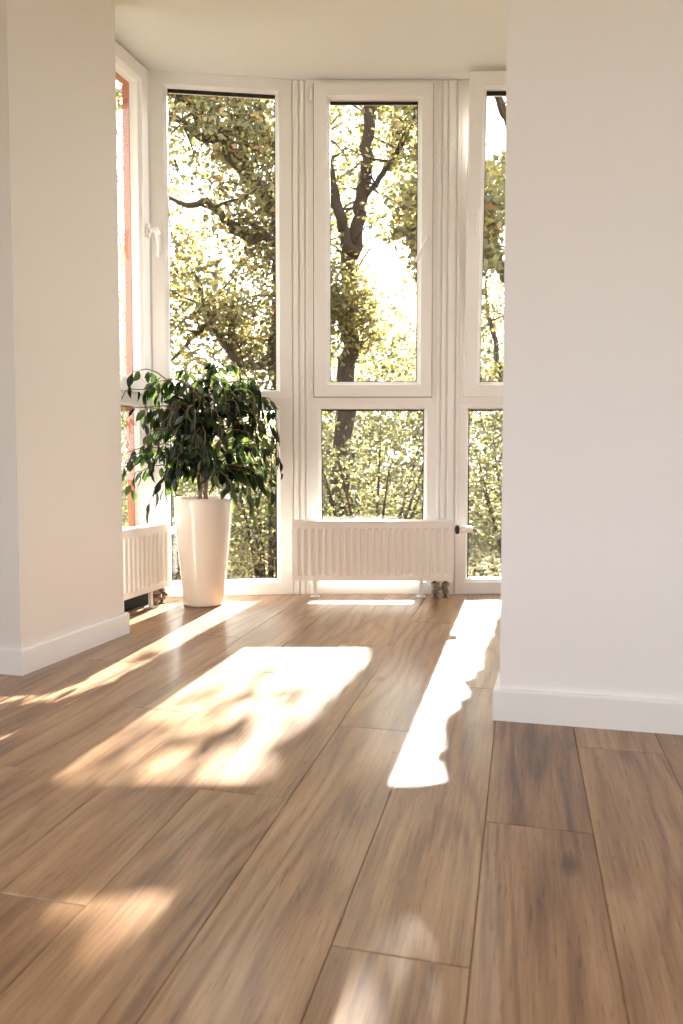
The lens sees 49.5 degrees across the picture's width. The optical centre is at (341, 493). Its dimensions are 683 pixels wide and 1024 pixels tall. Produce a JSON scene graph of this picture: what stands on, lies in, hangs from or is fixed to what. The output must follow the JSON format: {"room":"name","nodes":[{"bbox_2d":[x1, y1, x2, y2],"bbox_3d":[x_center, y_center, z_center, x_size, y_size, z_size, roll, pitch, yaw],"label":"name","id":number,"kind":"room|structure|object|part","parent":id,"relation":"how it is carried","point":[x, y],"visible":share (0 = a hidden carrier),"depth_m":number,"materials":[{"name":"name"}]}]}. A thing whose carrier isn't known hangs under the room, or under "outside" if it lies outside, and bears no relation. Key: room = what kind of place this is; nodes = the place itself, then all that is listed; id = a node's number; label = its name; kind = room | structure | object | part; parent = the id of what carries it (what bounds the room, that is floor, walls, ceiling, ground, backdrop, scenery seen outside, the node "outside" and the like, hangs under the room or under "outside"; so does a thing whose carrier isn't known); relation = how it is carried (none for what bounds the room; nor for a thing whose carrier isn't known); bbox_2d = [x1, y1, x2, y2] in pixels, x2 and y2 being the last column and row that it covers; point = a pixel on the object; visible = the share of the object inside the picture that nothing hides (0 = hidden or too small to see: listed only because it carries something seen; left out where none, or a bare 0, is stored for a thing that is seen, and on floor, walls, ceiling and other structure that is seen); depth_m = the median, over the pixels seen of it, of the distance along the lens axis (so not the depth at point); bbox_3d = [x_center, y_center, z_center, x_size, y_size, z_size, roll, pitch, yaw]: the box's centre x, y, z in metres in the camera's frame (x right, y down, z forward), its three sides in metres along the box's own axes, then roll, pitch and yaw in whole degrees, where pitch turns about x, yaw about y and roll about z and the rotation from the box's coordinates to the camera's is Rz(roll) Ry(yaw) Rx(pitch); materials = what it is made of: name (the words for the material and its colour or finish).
{"room":"empty living room","nodes":[
{"label":"empty living room","id":0,"kind":"room"},
{"bbox_2d":[0,0,123,647],"bbox_3d":[-1.491,-0.708,2.728,1.172,2.529,0.587,1,3,15],"label":"wall","id":1,"kind":"structure","parent":0,"point":[61,531],"depth_m":2.50,"materials":[{"name":"white paint"}]},
{"bbox_2d":[0,612,129,675],"bbox_3d":[-1.412,0.514,2.764,1.038,0.083,0.608,1,3,15],"label":"baseboard","id":2,"kind":"structure","parent":1,"relation":"attached to","point":[13,661],"depth_m":2.52,"materials":[{"name":"white paint"}]},
{"bbox_2d":[109,0,149,5],"bbox_3d":[-0.212,-1.882,2.325,1.514,0.143,0.600,1,3,15],"label":"lintel","id":3,"kind":"object","parent":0,"point":[114,2],"visible":1,"depth_m":2.75,"materials":[{"name":"white paint"}]},
{"bbox_2d":[174,496,231,607],"bbox_3d":[-0.648,0.268,3.473,0.268,0.502,0.268,0,3,0],"label":"planter","id":4,"kind":"object","parent":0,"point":[202,523],"depth_m":3.38,"materials":[{"name":"white ceramic"}]},
{"bbox_2d":[115,0,506,80],"bbox_3d":[0.126,-1.966,0.102,5.793,0.250,7.700,1,3,13],"label":"ceiling","id":5,"kind":"structure","parent":0,"point":[282,39],"depth_m":3.24,"materials":[{"name":"white paint"}]},
{"bbox_2d":[0,594,682,1023],"bbox_3d":[0.193,0.730,0.529,5.394,0.120,7.905,1,3,13],"label":"floor","id":6,"kind":"structure","parent":0,"point":[279,808],"depth_m":1.39,"materials":[{"name":"brown wood"}]},
{"bbox_2d":[124,593,153,611],"bbox_3d":[-1.035,0.481,3.265,0.097,0.098,0.645,1,3,17],"label":"plinth","id":7,"kind":"object","parent":6,"relation":"on","point":[141,600],"visible":0.07,"depth_m":3.39,"materials":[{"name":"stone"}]},
{"bbox_2d":[122,522,175,608],"bbox_3d":[-0.902,0.337,3.325,0.070,0.381,0.589,1,3,17],"label":"radiator","id":8,"kind":"object","parent":6,"relation":"on","point":[146,548],"visible":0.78,"depth_m":3.33,"materials":[{"name":"white metal"}]},
{"bbox_2d":[122,522,169,532],"bbox_3d":[-0.916,0.153,3.273,0.070,0.010,0.486,1,3,17],"label":"grille","id":9,"kind":"object","parent":8,"relation":"attached to","point":[153,527],"depth_m":3.33,"materials":[{"name":"white metal"}]},
{"bbox_2d":[147,69,154,522],"bbox_3d":[-0.961,-0.755,3.632,0.094,2.529,0.109,0,3,0],"label":"trim","id":10,"kind":"structure","parent":6,"relation":"on","point":[147,69],"depth_m":3.56,"materials":[{"name":"white plastic"}]},
{"bbox_2d":[121,361,282,607],"bbox_3d":[-0.636,-0.045,3.403,0.721,1.135,0.515,0,3,0],"label":"fig","id":11,"kind":"object","parent":6,"relation":"on","point":[202,523],"visible":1,"depth_m":3.36,"materials":[{"name":"green plant"}]},
{"bbox_2d":[149,70,292,596],"bbox_3d":[-0.587,-0.757,3.671,0.682,2.529,0.092,0,3,-7],"label":"window","id":12,"kind":"structure","parent":6,"relation":"on","point":[162,83],"depth_m":3.62,"materials":[{"name":"white plastic"}]},
{"bbox_3d":[-0.582,-1.232,3.633,0.519,1.434,0.024,0,3,-7],"label":"glass pane","id":13,"kind":"part","parent":12,"relation":"part of","materials":[{"name":"clear glass"}]},
{"bbox_2d":[292,80,308,593],"bbox_3d":[-0.207,-0.759,3.713,0.095,2.529,0.089,0,3,0],"label":"trim","id":14,"kind":"structure","parent":6,"relation":"on","point":[300,275],"depth_m":3.66,"materials":[{"name":"white plastic"}]},
{"bbox_2d":[308,80,438,593],"bbox_3d":[0.156,-0.757,3.678,0.642,2.529,0.173,0,3,0],"label":"window","id":15,"kind":"structure","parent":6,"relation":"on","point":[325,394],"depth_m":3.65,"materials":[{"name":"white plastic"}]},
{"bbox_3d":[0.155,-1.242,3.666,0.583,1.518,0.073,0,3,0],"label":"sash","id":16,"kind":"part","parent":15,"relation":"part of","materials":[{"name":"white plastic"}]},
{"bbox_3d":[0.392,-1.194,3.601,0.076,0.145,0.065,0,3,0],"label":"handle","id":17,"kind":"part","parent":15,"relation":"part of","materials":[{"name":"white plastic"}]},
{"bbox_2d":[291,519,472,597],"bbox_3d":[0.198,0.320,3.646,0.887,0.381,0.093,0,3,0],"label":"radiator","id":18,"kind":"object","parent":6,"relation":"on","point":[421,550],"visible":1,"depth_m":3.60,"materials":[{"name":"white metal"}]},
{"bbox_3d":[-0.241,0.276,3.645,0.009,0.286,0.090,0,3,0],"label":"panel","id":19,"kind":"part","parent":18,"relation":"part of","materials":[{"name":"white metal"}]},
{"bbox_2d":[292,519,453,522],"bbox_3d":[0.153,0.135,3.636,0.784,0.010,0.093,0,3,0],"label":"grille","id":20,"kind":"object","parent":18,"relation":"attached to","point":[295,520],"depth_m":3.59,"materials":[{"name":"white metal"}]},
{"bbox_3d":[0.153,0.280,3.605,0.780,0.289,0.012,0,3,0],"label":"panel","id":21,"kind":"part","parent":18,"relation":"part of","materials":[{"name":"white metal"}]},
{"bbox_3d":[0.547,0.276,3.645,0.009,0.286,0.090,0,3,0],"label":"panel","id":22,"kind":"part","parent":18,"relation":"part of","materials":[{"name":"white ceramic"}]},
{"bbox_2d":[436,80,461,593],"bbox_3d":[0.539,-0.759,3.712,0.132,2.529,0.090,0,3,0],"label":"trim","id":23,"kind":"structure","parent":6,"relation":"on","point":[449,147],"depth_m":3.66,"materials":[{"name":"white plastic"}]},
{"bbox_2d":[500,0,682,699],"bbox_3d":[1.897,-0.664,1.866,2.895,2.529,0.598,1,3,13],"label":"wall","id":24,"kind":"structure","parent":0,"point":[592,526],"depth_m":1.86,"materials":[{"name":"white paint"}]},
{"bbox_2d":[492,671,682,734],"bbox_3d":[1.789,0.557,1.935,2.718,0.083,0.596,1,3,13],"label":"baseboard","id":25,"kind":"structure","parent":24,"relation":"attached to","point":[638,714],"depth_m":1.90,"materials":[{"name":"white paint"}]},
{"bbox_3d":[1.345,-0.720,2.957,0.150,2.529,1.580,0,3,0],"label":"wall","id":26,"kind":"structure","parent":0,"visible":0},
{"bbox_2d":[457,71,506,593],"bbox_3d":[0.925,-0.755,3.647,0.680,2.529,0.235,0,3,0],"label":"window","id":27,"kind":"structure","parent":26,"relation":"in","point":[475,394],"depth_m":3.63,"materials":[{"name":"white plastic"}]},
{"bbox_3d":[0.647,-1.294,3.533,0.026,0.162,0.063,0,3,0],"label":"handle","id":28,"kind":"part","parent":27,"relation":"part of","materials":[{"name":"white plastic"}]},
{"bbox_3d":[0.913,-1.236,3.607,0.613,1.516,0.187,0,3,0],"label":"sash","id":29,"kind":"part","parent":27,"relation":"part of","materials":[{"name":"white plastic"}]},
{"label":"outside","id":30,"kind":"structure","parent":0,"visible":0},
{"bbox_2d":[124,479,500,577],"bbox_3d":[0.000,2.193,0.112,140.000,0.001,140.000,0,3,0],"label":"ground","id":31,"kind":"structure","parent":30,"point":[485,559],"depth_m":15.87,"materials":[{"name":"green plant"}]},
{"bbox_2d":[120,346,127,525],"bbox_3d":[-3.715,-0.340,10.527,2.752,4.107,2.132,0,3,-9],"label":"bush","id":32,"kind":"object","parent":31,"relation":"on","point":[124,359],"visible":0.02,"depth_m":10.56,"materials":[{"name":"green plant"}]},
{"bbox_2d":[121,409,275,578],"bbox_3d":[-1.760,0.539,6.945,2.341,3.017,1.639,1,3,15],"label":"bush","id":33,"kind":"object","parent":31,"relation":"on","point":[176,568],"visible":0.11,"depth_m":6.91,"materials":[{"name":"green plant"}]},
{"bbox_2d":[116,81,340,573],"bbox_3d":[-1.840,-1.708,8.602,3.633,7.279,2.811,1,3,14],"label":"oak tree","id":34,"kind":"object","parent":31,"relation":"on","point":[240,126],"visible":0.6,"depth_m":8.09,"materials":[{"name":"green plant"}]},
{"bbox_2d":[193,419,339,577],"bbox_3d":[-0.878,0.392,8.671,1.893,2.890,1.787,0,3,0],"label":"bush","id":35,"kind":"object","parent":31,"relation":"on","point":[260,563],"visible":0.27,"depth_m":8.49,"materials":[{"name":"green plant"}]},
{"bbox_2d":[119,268,503,552],"bbox_3d":[-1.251,-2.183,20.839,25.809,8.690,10.474,0,3,0],"label":"foliage","id":36,"kind":"object","parent":31,"relation":"on","point":[415,434],"visible":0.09,"depth_m":18.65,"materials":[{"name":"green plant"}]},
{"bbox_2d":[240,106,482,518],"bbox_3d":[0.190,-2.631,9.242,3.070,8.867,3.376,1,3,13],"label":"oak tree","id":37,"kind":"object","parent":31,"relation":"on","point":[345,307],"visible":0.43,"depth_m":9.24,"materials":[{"name":"green plant"}]},
{"bbox_2d":[259,411,486,569],"bbox_3d":[0.314,0.438,7.578,2.334,2.901,1.803,0,3,0],"label":"bush","id":38,"kind":"object","parent":31,"relation":"on","point":[327,491],"visible":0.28,"depth_m":7.58,"materials":[{"name":"green plant"}]},
{"bbox_2d":[357,97,505,440],"bbox_3d":[3.294,-3.910,12.056,4.350,11.203,11.950,2,4,39],"label":"oak tree","id":39,"kind":"object","parent":31,"relation":"on","point":[494,221],"visible":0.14,"depth_m":7.12,"materials":[{"name":"green plant"}]},
{"bbox_2d":[468,411,502,576],"bbox_3d":[1.722,0.465,6.949,1.682,3.071,1.420,0,3,0],"label":"bush","id":40,"kind":"object","parent":31,"relation":"on","point":[496,540],"visible":0.15,"depth_m":6.98,"materials":[{"name":"green plant"}]},
{"bbox_2d":[480,245,503,412],"bbox_3d":[2.530,-0.452,7.607,2.721,4.707,1.700,-2,3,-29],"label":"bush","id":41,"kind":"object","parent":31,"relation":"on","point":[500,266],"visible":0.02,"depth_m":7.17,"materials":[{"name":"green plant"}]},
{"bbox_3d":[-1.210,-0.717,2.889,0.163,2.529,0.137,0,3,0],"label":"wall","id":42,"kind":"structure","parent":0,"visible":0},
{"bbox_2d":[115,41,160,526],"bbox_3d":[-1.023,-0.785,3.245,0.159,2.429,0.696,1,3,17],"label":"window","id":43,"kind":"structure","parent":42,"relation":"in","point":[132,74],"depth_m":3.48,"materials":[{"name":"white plastic"}]},
{"bbox_3d":[-1.082,-0.786,3.263,0.035,2.429,0.695,1,3,17],"label":"brown frame","id":44,"kind":"part","parent":43,"relation":"part of","materials":[{"name":"red metal"}]},
{"bbox_3d":[-1.034,-1.221,3.228,0.058,1.518,0.631,1,3,17],"label":"sash","id":45,"kind":"part","parent":43,"relation":"part of","materials":[{"name":"white plastic"}]},
{"bbox_3d":[-0.888,-1.200,3.504,0.066,0.158,0.035,1,3,13],"label":"handle","id":46,"kind":"part","parent":43,"relation":"part of","materials":[{"name":"white plastic"}]}
]}

